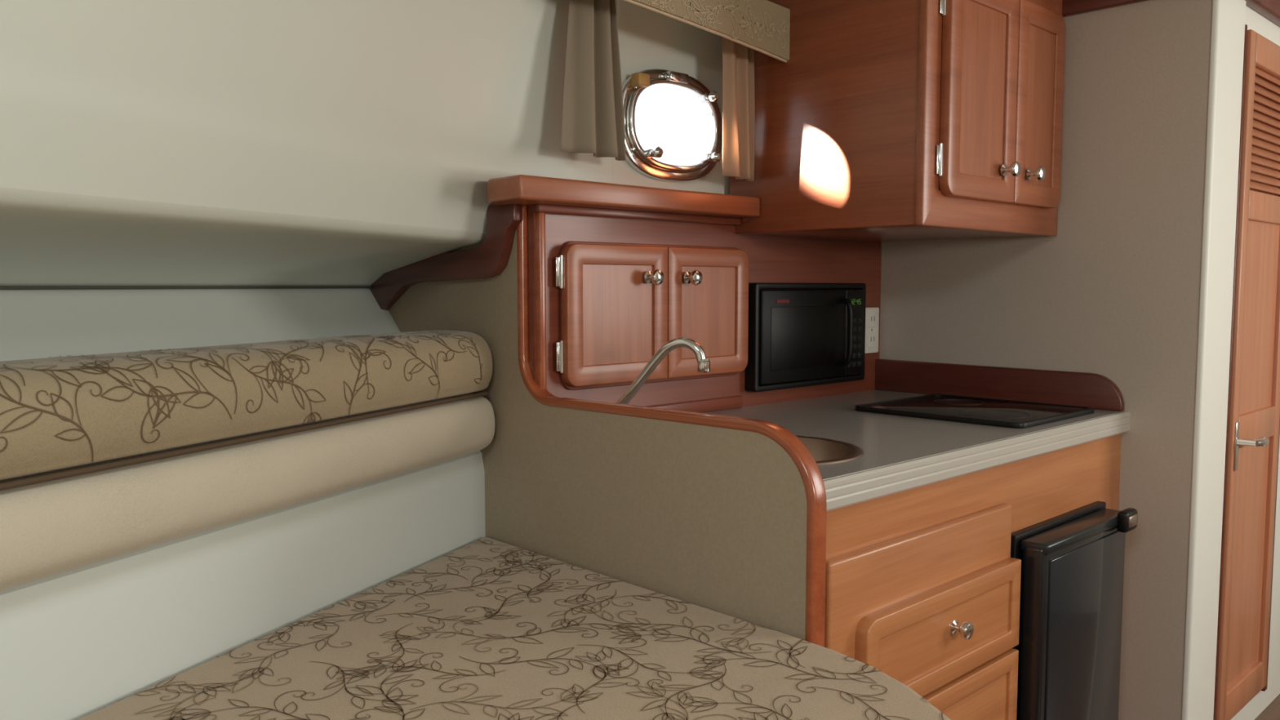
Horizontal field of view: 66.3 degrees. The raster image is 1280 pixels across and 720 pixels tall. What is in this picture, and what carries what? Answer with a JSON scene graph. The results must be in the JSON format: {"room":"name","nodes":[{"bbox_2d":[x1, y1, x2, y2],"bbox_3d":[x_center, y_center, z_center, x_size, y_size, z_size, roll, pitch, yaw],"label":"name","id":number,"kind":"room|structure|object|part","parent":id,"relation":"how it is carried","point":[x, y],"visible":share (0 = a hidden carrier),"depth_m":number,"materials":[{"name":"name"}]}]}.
{"room":"ship interior","nodes":[
{"label":"ship interior","id":0,"kind":"room"},
{"bbox_2d":[0,288,485,719],"bbox_3d":[-1.076,0.536,0.893,0.424,1.196,3.262,2,5,22],"label":"wall","id":1,"kind":"structure","parent":0,"point":[76,643],"depth_m":1.55,"materials":[{"name":"white paint"}]},
{"bbox_2d":[0,285,371,289],"bbox_3d":[-1.232,-0.072,1.001,0.006,0.006,3.056,2,5,22],"label":"trim","id":2,"kind":"structure","parent":1,"relation":"attached to","point":[2,287],"depth_m":1.83,"materials":[{"name":"grey"}]},
{"bbox_2d":[0,186,485,285],"bbox_3d":[-1.068,-0.117,0.835,0.447,0.114,3.272,2,5,22],"label":"ledge","id":3,"kind":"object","parent":1,"relation":"attached to","point":[47,238],"depth_m":1.59,"materials":[{"name":"white paint"}]},
{"bbox_2d":[0,393,495,591],"bbox_3d":[-0.866,0.223,0.860,0.146,0.122,2.744,2,5,22],"label":"bolster cushion","id":4,"kind":"object","parent":1,"relation":"on","point":[53,527],"visible":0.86,"depth_m":1.35,"materials":[{"name":"beige fabric"}]},
{"bbox_2d":[0,391,488,490],"bbox_3d":[-0.850,0.166,0.765,0.009,0.009,2.770,2,5,22],"label":"piping","id":5,"kind":"object","parent":4,"relation":"attached to","point":[104,466],"visible":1,"depth_m":1.36,"materials":[{"name":"brown fabric"}]},
{"bbox_2d":[0,329,493,479],"bbox_3d":[-0.914,0.089,0.897,0.271,0.126,2.795,2,5,22],"label":"bolster cushion","id":6,"kind":"object","parent":4,"relation":"on","point":[60,412],"visible":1,"depth_m":1.35,"materials":[{"name":"brown fabric"}]},
{"bbox_2d":[369,204,522,310],"bbox_3d":[-0.454,-0.216,2.186,0.023,0.228,0.614,-4,6,-43],"label":"trim","id":7,"kind":"structure","parent":1,"relation":"attached to","point":[490,259],"depth_m":2.08,"materials":[{"name":"brown wood"}]},
{"bbox_2d":[0,0,617,232],"bbox_3d":[-0.764,-0.458,0.646,0.247,0.596,3.416,2,5,23],"label":"wall","id":8,"kind":"structure","parent":0,"point":[395,112],"depth_m":1.45,"materials":[{"name":"white paint"}]},
{"bbox_2d":[622,68,722,182],"bbox_3d":[0.070,-0.537,2.252,0.336,0.248,0.020,-4,6,-43],"label":"flange","id":9,"kind":"object","parent":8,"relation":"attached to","point":[632,157],"visible":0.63,"depth_m":2.21,"materials":[{"name":"silver metal"}]},
{"bbox_2d":[626,77,721,172],"bbox_3d":[0.093,-0.535,2.228,0.290,0.206,0.054,-4,6,-43],"label":"porthole window","id":10,"kind":"structure","parent":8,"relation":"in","point":[657,152],"depth_m":2.23,"materials":[{"name":"silver metal"}]},
{"bbox_2d":[631,71,649,87],"bbox_3d":[0.001,-0.613,2.148,0.035,0.028,0.028,-4,6,-43],"label":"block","id":11,"kind":"object","parent":10,"relation":"attached to","point":[637,79],"visible":1,"depth_m":2.14,"materials":[{"name":"brown"}]},
{"bbox_2d":[644,149,654,157],"bbox_3d":[0.021,-0.459,2.178,0.024,0.016,0.028,-4,6,-43],"label":"bracket","id":12,"kind":"object","parent":10,"relation":"attached to","point":[648,153],"visible":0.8,"depth_m":2.17,"materials":[{"name":"silver metal"}]},
{"bbox_3d":[0.037,-0.458,2.161,0.024,0.024,0.026,-4,6,-43],"label":"dog knob","id":13,"kind":"part","parent":10,"relation":"part of","materials":[{"name":"silver metal"}]},
{"bbox_2d":[665,71,688,84],"bbox_3d":[0.084,-0.642,2.229,0.060,0.022,0.021,-4,6,-43],"label":"block","id":14,"kind":"object","parent":10,"relation":"attached to","point":[673,76],"visible":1,"depth_m":2.22,"materials":[{"name":"silver metal"}]},
{"bbox_2d":[697,93,711,102],"bbox_3d":[0.152,-0.612,2.291,0.024,0.016,0.028,-4,6,-43],"label":"bracket","id":15,"kind":"object","parent":10,"relation":"attached to","point":[704,98],"visible":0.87,"depth_m":2.28,"materials":[{"name":"silver metal"}]},
{"bbox_2d":[700,153,712,161],"bbox_3d":[0.159,-0.476,2.308,0.024,0.016,0.028,-4,6,-43],"label":"bracket","id":16,"kind":"object","parent":10,"relation":"attached to","point":[704,157],"visible":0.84,"depth_m":2.30,"materials":[{"name":"silver metal"}]},
{"bbox_3d":[0.168,-0.611,2.274,0.024,0.024,0.026,-4,6,-43],"label":"dog knob","id":17,"kind":"part","parent":10,"relation":"part of","materials":[{"name":"silver metal"}]},
{"bbox_3d":[0.176,-0.475,2.291,0.024,0.024,0.026,-4,6,-43],"label":"dog knob","id":18,"kind":"part","parent":10,"relation":"part of","materials":[{"name":"silver metal"}]},
{"bbox_2d":[645,84,711,165],"bbox_3d":[0.041,-0.539,2.283,0.296,0.212,0.090,-4,6,-43],"label":"window pane","id":19,"kind":"object","parent":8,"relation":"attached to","point":[696,117],"visible":0.35,"depth_m":2.36,"materials":[{"name":"white glass"}]},
{"bbox_2d":[622,0,790,62],"bbox_3d":[0.042,-0.743,2.067,0.653,0.152,0.181,-4,6,-43],"label":"window valance","id":20,"kind":"object","parent":8,"relation":"attached to","point":[763,26],"visible":1,"depth_m":2.11,"materials":[{"name":"beige fabric"}]},
{"bbox_2d":[560,0,626,160],"bbox_3d":[-0.090,-0.613,1.986,0.166,0.398,0.036,-4,6,-43],"label":"curtain","id":21,"kind":"object","parent":20,"relation":"hanging from","point":[593,122],"visible":1,"depth_m":1.97,"materials":[{"name":"beige fabric"}]},
{"bbox_2d":[722,36,755,181],"bbox_3d":[0.229,-0.616,2.261,0.106,0.394,0.028,-4,6,-43],"label":"curtain","id":22,"kind":"object","parent":20,"relation":"hanging from","point":[738,60],"visible":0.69,"depth_m":2.26,"materials":[{"name":"beige fabric"}]},
{"bbox_2d":[612,0,729,194],"bbox_3d":[0.308,-0.627,2.508,1.050,0.550,0.040,-4,6,-43],"label":"wall","id":23,"kind":"structure","parent":0,"point":[648,39],"depth_m":2.25,"materials":[{"name":"beige paint"}]},
{"bbox_2d":[879,0,1212,719],"bbox_3d":[0.973,0.052,2.585,0.050,1.905,0.918,-4,6,-43],"label":"wall","id":24,"kind":"structure","parent":0,"point":[1115,295],"depth_m":2.34,"materials":[{"name":"beige paint"}]},
{"bbox_2d":[729,0,1066,241],"bbox_3d":[0.650,-0.595,2.374,0.640,0.581,0.588,-4,6,-43],"label":"upper cabinet","id":25,"kind":"object","parent":24,"relation":"attached to","point":[883,120],"visible":1,"depth_m":2.15,"materials":[{"name":"brown wood"}]},
{"bbox_3d":[0.736,-0.578,2.118,0.296,0.457,0.022,-4,6,-43],"label":"door frame","id":26,"kind":"part","parent":25,"relation":"part of","materials":[{"name":"brown wood"}]},
{"bbox_3d":[0.735,-0.579,2.119,0.208,0.369,0.014,-4,6,-43],"label":"door panel","id":27,"kind":"part","parent":25,"relation":"part of","materials":[{"name":"brown wood"}]},
{"bbox_3d":[0.803,-0.580,2.210,0.636,0.577,0.019,-4,6,-43],"label":"frame","id":28,"kind":"part","parent":25,"relation":"part of","materials":[{"name":"brown wood"}]},
{"bbox_3d":[0.823,-0.422,2.172,0.035,0.035,0.037,-4,6,-43],"label":"knob","id":29,"kind":"part","parent":25,"relation":"part of","materials":[{"name":"silver metal"}]},
{"bbox_3d":[0.913,-0.429,2.257,0.035,0.035,0.037,-4,6,-43],"label":"knob","id":30,"kind":"part","parent":25,"relation":"part of","materials":[{"name":"silver metal"}]},
{"bbox_3d":[0.934,-0.593,2.304,0.240,0.457,0.022,-4,6,-43],"label":"door frame","id":31,"kind":"part","parent":25,"relation":"part of","materials":[{"name":"brown wood"}]},
{"bbox_3d":[0.932,-0.593,2.306,0.152,0.369,0.014,-4,6,-43],"label":"door panel","id":32,"kind":"part","parent":25,"relation":"part of","materials":[{"name":"brown wood"}]},
{"bbox_2d":[1062,0,1148,17],"bbox_3d":[0.963,-0.871,2.476,0.019,0.048,0.880,-4,6,-43],"label":"trim","id":33,"kind":"structure","parent":24,"relation":"attached to","point":[1069,7],"depth_m":2.35,"materials":[{"name":"brown wood"}]},
{"bbox_2d":[1231,4,1279,719],"bbox_3d":[1.878,0.032,2.849,1.370,1.905,0.058,-4,6,-43],"label":"wall","id":34,"kind":"structure","parent":0,"point":[1255,21],"depth_m":2.77,"materials":[{"name":"white paint"}]},
{"bbox_2d":[1181,0,1245,719],"bbox_3d":[1.342,0.074,2.296,0.192,1.905,0.014,-4,6,-43],"label":"trim","id":35,"kind":"structure","parent":34,"relation":"attached to","point":[1228,16],"depth_m":2.27,"materials":[{"name":"white paint"}]},
{"bbox_2d":[1213,24,1279,719],"bbox_3d":[1.594,0.066,2.497,0.449,1.730,0.067,-4,6,-43],"label":"door","id":36,"kind":"structure","parent":34,"relation":"in","point":[1268,53],"depth_m":2.40,"materials":[{"name":"brown wood"}]},
{"bbox_3d":[1.417,0.076,2.366,0.011,1.730,0.015,-4,6,-43],"label":"casing","id":37,"kind":"part","parent":36,"relation":"part of","materials":[{"name":"white wood"}]},
{"bbox_3d":[1.443,0.070,2.383,0.045,1.700,0.022,-4,6,-43],"label":"stile","id":38,"kind":"part","parent":36,"relation":"part of","materials":[{"name":"white paint"}]},
{"bbox_2d":[1233,421,1239,471],"bbox_3d":[1.453,0.210,2.385,0.022,0.120,0.004,-4,6,-43],"label":"plate","id":39,"kind":"object","parent":36,"relation":"attached to","point":[1237,424],"visible":1,"depth_m":2.38,"materials":[{"name":"silver metal"}]},
{"bbox_2d":[1225,661,1262,719],"bbox_3d":[1.573,0.868,2.568,0.315,0.080,0.022,-4,6,-43],"label":"rail","id":40,"kind":"object","parent":36,"relation":"attached to","point":[1243,690],"visible":0.69,"depth_m":2.55,"materials":[{"name":"brown wood"}]},
{"bbox_3d":[1.468,0.199,2.369,0.020,0.020,0.040,-4,6,-43],"label":"handle stem","id":41,"kind":"part","parent":36,"relation":"part of","materials":[{"name":"silver metal"}]},
{"bbox_2d":[1226,437,1269,688],"bbox_3d":[1.570,0.519,2.545,0.315,0.620,0.009,-4,6,-43],"label":"panel","id":42,"kind":"object","parent":36,"relation":"attached to","point":[1251,480],"visible":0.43,"depth_m":2.55,"materials":[{"name":"brown wood"}]},
{"bbox_2d":[1238,405,1275,448],"bbox_3d":[1.573,0.170,2.515,0.315,0.080,0.022,-4,6,-43],"label":"rail","id":43,"kind":"object","parent":36,"relation":"attached to","point":[1257,424],"visible":0.6,"depth_m":2.51,"materials":[{"name":"brown wood"}]},
{"bbox_2d":[1239,220,1279,414],"bbox_3d":[1.570,-0.109,2.497,0.315,0.480,0.009,-4,6,-43],"label":"panel","id":44,"kind":"object","parent":36,"relation":"attached to","point":[1263,238],"visible":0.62,"depth_m":2.50,"materials":[{"name":"brown wood"}]},
{"bbox_2d":[1253,436,1269,446],"bbox_3d":[1.507,0.202,2.380,0.077,0.026,0.028,-4,6,-43],"label":"lever","id":45,"kind":"object","parent":36,"relation":"attached to","point":[1263,441],"visible":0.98,"depth_m":2.36,"materials":[{"name":"silver metal"}]},
{"bbox_3d":[1.573,-0.383,2.473,0.315,0.070,0.022,-4,6,-43],"label":"rail","id":46,"kind":"part","parent":36,"relation":"part of","materials":[{"name":"brown wood"}]},
{"bbox_2d":[1249,182,1279,195],"bbox_3d":[1.574,-0.432,2.468,0.315,0.019,0.016,-4,6,-43],"label":"slat","id":47,"kind":"object","parent":36,"relation":"attached to","point":[1253,185],"visible":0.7,"depth_m":2.46,"materials":[{"name":"brown wood"}]},
{"bbox_2d":[1250,173,1279,186],"bbox_3d":[1.574,-0.454,2.467,0.315,0.019,0.016,-4,6,-43],"label":"slat","id":48,"kind":"object","parent":36,"relation":"attached to","point":[1255,177],"visible":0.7,"depth_m":2.46,"materials":[{"name":"brown wood"}]},
{"bbox_2d":[1250,164,1279,178],"bbox_3d":[1.574,-0.474,2.465,0.315,0.019,0.016,-4,6,-43],"label":"slat","id":49,"kind":"object","parent":36,"relation":"attached to","point":[1253,168],"visible":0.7,"depth_m":2.45,"materials":[{"name":"brown wood"}]},
{"bbox_2d":[1251,155,1279,170],"bbox_3d":[1.574,-0.495,2.464,0.315,0.019,0.016,-4,6,-43],"label":"slat","id":50,"kind":"object","parent":36,"relation":"attached to","point":[1254,159],"visible":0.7,"depth_m":2.45,"materials":[{"name":"brown wood"}]},
{"bbox_2d":[1251,146,1279,161],"bbox_3d":[1.574,-0.516,2.462,0.315,0.019,0.016,-4,6,-43],"label":"slat","id":51,"kind":"object","parent":36,"relation":"attached to","point":[1254,150],"visible":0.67,"depth_m":2.45,"materials":[{"name":"brown wood"}]},
{"bbox_2d":[1252,137,1279,153],"bbox_3d":[1.574,-0.537,2.460,0.315,0.019,0.016,-4,6,-43],"label":"slat","id":52,"kind":"object","parent":36,"relation":"attached to","point":[1255,142],"visible":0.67,"depth_m":2.45,"materials":[{"name":"brown wood"}]},
{"bbox_2d":[1252,129,1279,145],"bbox_3d":[1.574,-0.558,2.459,0.315,0.019,0.016,-4,6,-43],"label":"slat","id":53,"kind":"object","parent":36,"relation":"attached to","point":[1257,134],"visible":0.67,"depth_m":2.44,"materials":[{"name":"brown wood"}]},
{"bbox_2d":[1253,120,1279,136],"bbox_3d":[1.574,-0.579,2.457,0.315,0.019,0.016,-4,6,-43],"label":"slat","id":54,"kind":"object","parent":36,"relation":"attached to","point":[1255,124],"visible":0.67,"depth_m":2.44,"materials":[{"name":"brown wood"}]},
{"bbox_2d":[1253,111,1279,128],"bbox_3d":[1.574,-0.600,2.456,0.315,0.019,0.016,-4,6,-43],"label":"slat","id":55,"kind":"object","parent":36,"relation":"attached to","point":[1256,116],"visible":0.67,"depth_m":2.44,"materials":[{"name":"brown wood"}]},
{"bbox_2d":[1253,102,1279,119],"bbox_3d":[1.574,-0.621,2.454,0.315,0.019,0.016,-4,6,-43],"label":"slat","id":56,"kind":"object","parent":36,"relation":"attached to","point":[1256,107],"visible":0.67,"depth_m":2.43,"materials":[{"name":"brown wood"}]},
{"bbox_2d":[1253,94,1279,111],"bbox_3d":[1.574,-0.642,2.453,0.315,0.019,0.016,-4,6,-43],"label":"slat","id":57,"kind":"object","parent":36,"relation":"attached to","point":[1256,98],"visible":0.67,"depth_m":2.43,"materials":[{"name":"brown wood"}]},
{"bbox_2d":[1254,85,1279,102],"bbox_3d":[1.574,-0.663,2.451,0.315,0.019,0.016,-4,6,-43],"label":"slat","id":58,"kind":"object","parent":36,"relation":"attached to","point":[1264,92],"visible":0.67,"depth_m":2.43,"materials":[{"name":"brown wood"}]},
{"bbox_2d":[1254,76,1279,93],"bbox_3d":[1.574,-0.684,2.449,0.315,0.019,0.016,-4,6,-43],"label":"slat","id":59,"kind":"object","parent":36,"relation":"attached to","point":[1257,80],"visible":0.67,"depth_m":2.42,"materials":[{"name":"brown wood"}]},
{"bbox_2d":[1255,67,1279,85],"bbox_3d":[1.574,-0.705,2.448,0.315,0.019,0.016,-4,6,-43],"label":"slat","id":60,"kind":"object","parent":36,"relation":"attached to","point":[1258,72],"visible":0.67,"depth_m":2.42,"materials":[{"name":"brown wood"}]},
{"bbox_3d":[1.573,-0.752,2.445,0.315,0.070,0.022,-4,6,-43],"label":"rail","id":61,"kind":"part","parent":36,"relation":"part of","materials":[{"name":"brown wood"}]},
{"bbox_3d":[1.704,0.051,2.630,0.045,1.700,0.022,-4,6,-43],"label":"stile","id":62,"kind":"part","parent":36,"relation":"part of","materials":[{"name":"brown wood"}]},
{"bbox_3d":[1.730,0.054,2.659,0.027,1.730,0.018,-4,6,-43],"label":"casing","id":63,"kind":"part","parent":36,"relation":"part of","materials":[{"name":"white paint"}]},
{"bbox_2d":[1244,0,1279,26],"bbox_3d":[1.837,-0.889,2.679,1.568,0.043,0.030,-4,6,-43],"label":"trim","id":64,"kind":"structure","parent":34,"relation":"attached to","point":[1269,9],"depth_m":2.37,"materials":[{"name":"brown wood"}]},
{"bbox_2d":[1254,693,1279,719],"bbox_3d":[0.906,1.162,0.879,5.600,0.050,4.700,-4,6,-43],"label":"floor","id":65,"kind":"structure","parent":0,"point":[1272,712],"depth_m":2.76,"materials":[{"name":"brown wood"}]},
{"bbox_2d":[77,536,951,719],"bbox_3d":[-0.132,0.873,-0.059,2.736,0.668,3.476,-4,6,-43],"label":"v-berth","id":66,"kind":"object","parent":65,"relation":"on","point":[486,628],"visible":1,"depth_m":1.38,"materials":[{"name":"beige fabric"}]},
{"bbox_2d":[388,229,806,639],"bbox_3d":[-0.193,0.370,1.986,0.022,1.362,1.338,-4,6,-43],"label":"panel","id":67,"kind":"object","parent":65,"relation":"on","point":[713,518],"visible":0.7,"depth_m":1.77,"materials":[{"name":"beige fabric"}]},
{"bbox_2d":[516,204,826,647],"bbox_3d":[0.018,0.386,1.768,0.035,1.362,0.748,-4,6,-43],"label":"trim","id":68,"kind":"structure","parent":67,"relation":"attached to","point":[806,464],"depth_m":1.55,"materials":[{"name":"brown wood"}]},
{"bbox_2d":[824,433,1121,719],"bbox_3d":[0.512,0.613,2.177,1.236,0.849,0.718,-4,6,-43],"label":"base cabinet","id":69,"kind":"object","parent":65,"relation":"on","point":[922,584],"visible":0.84,"depth_m":1.78,"materials":[{"name":"brown wood"}]},
{"bbox_2d":[648,359,1130,511],"bbox_3d":[0.484,0.117,2.169,1.236,0.139,0.696,-4,6,-43],"label":"countertop","id":70,"kind":"structure","parent":69,"relation":"on","point":[901,453],"depth_m":2.17,"materials":[{"name":"grey laminate"}]},
{"bbox_2d":[486,174,881,406],"bbox_3d":[0.197,-0.134,2.378,1.340,0.508,0.190,-4,6,-43],"label":"cabinet frame","id":71,"kind":"object","parent":70,"relation":"on","point":[561,211],"visible":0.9,"depth_m":2.17,"materials":[{"name":"brown wood"}]},
{"bbox_3d":[-0.206,-0.096,1.982,0.017,0.432,0.035,-4,6,-43],"label":"corner post","id":72,"kind":"part","parent":71,"relation":"part of","materials":[{"name":"brown wood"}]},
{"bbox_2d":[555,240,748,390],"bbox_3d":[0.057,-0.102,2.181,0.588,0.310,0.070,-4,6,-43],"label":"upper cabinet","id":73,"kind":"object","parent":71,"relation":"attached to","point":[620,304],"visible":0.98,"depth_m":2.14,"materials":[{"name":"red wood"}]},
{"bbox_3d":[-0.050,-0.098,2.098,0.289,0.294,0.022,-4,6,-43],"label":"door frame","id":74,"kind":"part","parent":73,"relation":"part of","materials":[{"name":"brown wood"}]},
{"bbox_3d":[-0.051,-0.098,2.099,0.213,0.218,0.014,-4,6,-43],"label":"door panel","id":75,"kind":"part","parent":73,"relation":"part of","materials":[{"name":"brown wood"}]},
{"bbox_3d":[0.031,-0.179,2.128,0.035,0.035,0.037,-4,6,-43],"label":"knob","id":76,"kind":"part","parent":73,"relation":"part of","materials":[{"name":"silver metal"}]},
{"bbox_3d":[0.120,-0.186,2.211,0.035,0.035,0.037,-4,6,-43],"label":"knob","id":77,"kind":"part","parent":73,"relation":"part of","materials":[{"name":"silver metal"}]},
{"bbox_3d":[0.157,-0.113,2.293,0.274,0.294,0.022,-4,6,-43],"label":"door frame","id":78,"kind":"part","parent":73,"relation":"part of","materials":[{"name":"brown wood"}]},
{"bbox_3d":[0.156,-0.113,2.294,0.198,0.218,0.014,-4,6,-43],"label":"door panel","id":79,"kind":"part","parent":73,"relation":"part of","materials":[{"name":"brown wood"}]},
{"bbox_2d":[616,337,710,404],"bbox_3d":[0.028,0.053,1.935,0.130,0.199,0.218,-4,6,-43],"label":"faucet","id":80,"kind":"object","parent":71,"relation":"on","point":[703,363],"visible":0.69,"depth_m":1.91,"materials":[{"name":"silver metal"}]},
{"bbox_3d":[0.234,-0.133,2.406,1.248,0.500,0.018,-4,6,-43],"label":"panel","id":81,"kind":"part","parent":71,"relation":"part of","materials":[{"name":"red wood"}]},
{"bbox_2d":[744,282,866,391],"bbox_3d":[0.457,-0.066,2.559,0.473,0.269,0.078,-4,6,-43],"label":"microwave","id":82,"kind":"object","parent":71,"relation":"in","point":[797,338],"visible":1,"depth_m":2.52,"materials":[{"name":"black plastic"}]},
{"bbox_3d":[0.419,-0.065,2.535,0.351,0.235,0.026,-4,6,-43],"label":"door","id":83,"kind":"part","parent":82,"relation":"part of","materials":[{"name":"black glass"}]},
{"bbox_3d":[0.553,-0.074,2.623,0.014,0.186,0.039,-4,6,-43],"label":"handle","id":84,"kind":"part","parent":82,"relation":"part of","materials":[{"name":"black plastic"}]},
{"bbox_3d":[0.580,-0.076,2.688,0.084,0.235,0.024,-4,6,-43],"label":"control panel","id":85,"kind":"part","parent":82,"relation":"part of","materials":[{"name":"black plastic"}]},
{"bbox_2d":[865,306,879,353],"bbox_3d":[0.660,-0.085,2.795,0.074,0.130,0.010,-4,6,-43],"label":"power outlet","id":86,"kind":"object","parent":71,"relation":"attached to","point":[872,314],"visible":0.86,"depth_m":2.79,"materials":[{"name":"white plastic"}]},
{"bbox_2d":[867,332,875,347],"bbox_3d":[0.661,-0.057,2.795,0.036,0.044,0.005,-4,6,-43],"label":"receptacle","id":87,"kind":"object","parent":86,"relation":"attached to","point":[871,335],"depth_m":2.79,"materials":[{"name":"white plastic"}]},
{"bbox_2d":[868,311,876,327],"bbox_3d":[0.661,-0.115,2.791,0.036,0.044,0.005,-4,6,-43],"label":"receptacle","id":88,"kind":"object","parent":86,"relation":"attached to","point":[872,315],"depth_m":2.79,"materials":[{"name":"white plastic"}]},
{"bbox_2d":[795,435,863,465],"bbox_3d":[0.237,0.236,1.803,0.340,0.152,0.340,-4,6,-43],"label":"sink","id":89,"kind":"object","parent":70,"relation":"in","point":[824,451],"visible":0.17,"depth_m":1.88,"materials":[{"name":"silver metal"}]},
{"bbox_3d":[0.237,0.239,1.803,0.316,0.146,0.316,-4,6,-43],"label":"bowl","id":90,"kind":"part","parent":89,"relation":"part of","materials":[{"name":"silver metal"}]},
{"bbox_2d":[854,394,1094,428],"bbox_3d":[0.795,0.117,2.337,0.391,0.011,0.424,-4,6,-43],"label":"cooktop","id":91,"kind":"object","parent":70,"relation":"on","point":[964,409],"visible":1,"depth_m":2.30,"materials":[{"name":"black glass"}]},
{"bbox_3d":[0.796,0.105,2.447,0.120,0.001,0.120,-4,6,-43],"label":"burner","id":92,"kind":"part","parent":91,"relation":"part of","materials":[{"name":"black glass"}]},
{"bbox_3d":[0.804,0.122,2.221,0.150,0.001,0.150,-4,6,-43],"label":"burner","id":93,"kind":"part","parent":91,"relation":"part of","materials":[{"name":"black glass"}]},
{"bbox_3d":[0.550,0.492,1.764,0.535,0.173,0.026,-4,6,-43],"label":"drawer frame","id":94,"kind":"part","parent":69,"relation":"part of","materials":[{"name":"brown wood"}]},
{"bbox_3d":[0.548,0.492,1.766,0.471,0.109,0.018,-4,6,-43],"label":"drawer panel","id":95,"kind":"part","parent":69,"relation":"part of","materials":[{"name":"brown wood"}]},
{"bbox_3d":[0.579,0.483,1.758,0.033,0.033,0.035,-4,6,-43],"label":"drawer knob","id":96,"kind":"part","parent":69,"relation":"part of","materials":[{"name":"silver metal"}]},
{"bbox_3d":[0.550,0.675,1.778,0.535,0.174,0.026,-4,6,-43],"label":"drawer frame","id":97,"kind":"part","parent":69,"relation":"part of","materials":[{"name":"brown wood"}]},
{"bbox_3d":[0.548,0.675,1.779,0.471,0.110,0.018,-4,6,-43],"label":"drawer panel","id":98,"kind":"part","parent":69,"relation":"part of","materials":[{"name":"brown wood"}]},
{"bbox_2d":[1010,501,1137,719],"bbox_3d":[0.768,0.677,2.299,0.453,0.702,0.599,-4,6,-43],"label":"mini fridge","id":99,"kind":"object","parent":65,"relation":"on","point":[1072,579],"visible":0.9,"depth_m":2.04,"materials":[{"name":"black plastic"}]},
{"bbox_3d":[0.936,0.364,2.094,0.420,0.022,0.058,-4,6,-43],"label":"trim","id":100,"kind":"part","parent":99,"relation":"part of","materials":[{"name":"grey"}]},
{"bbox_3d":[0.953,0.651,2.098,0.377,0.525,0.006,-4,6,-43],"label":"door panel","id":101,"kind":"part","parent":99,"relation":"part of","materials":[{"name":"black plastic"}]},
{"bbox_3d":[1.095,0.357,2.176,0.047,0.025,0.006,-4,6,-43],"label":"latch plate","id":102,"kind":"part","parent":99,"relation":"part of","materials":[{"name":"silver metal"}]}
]}

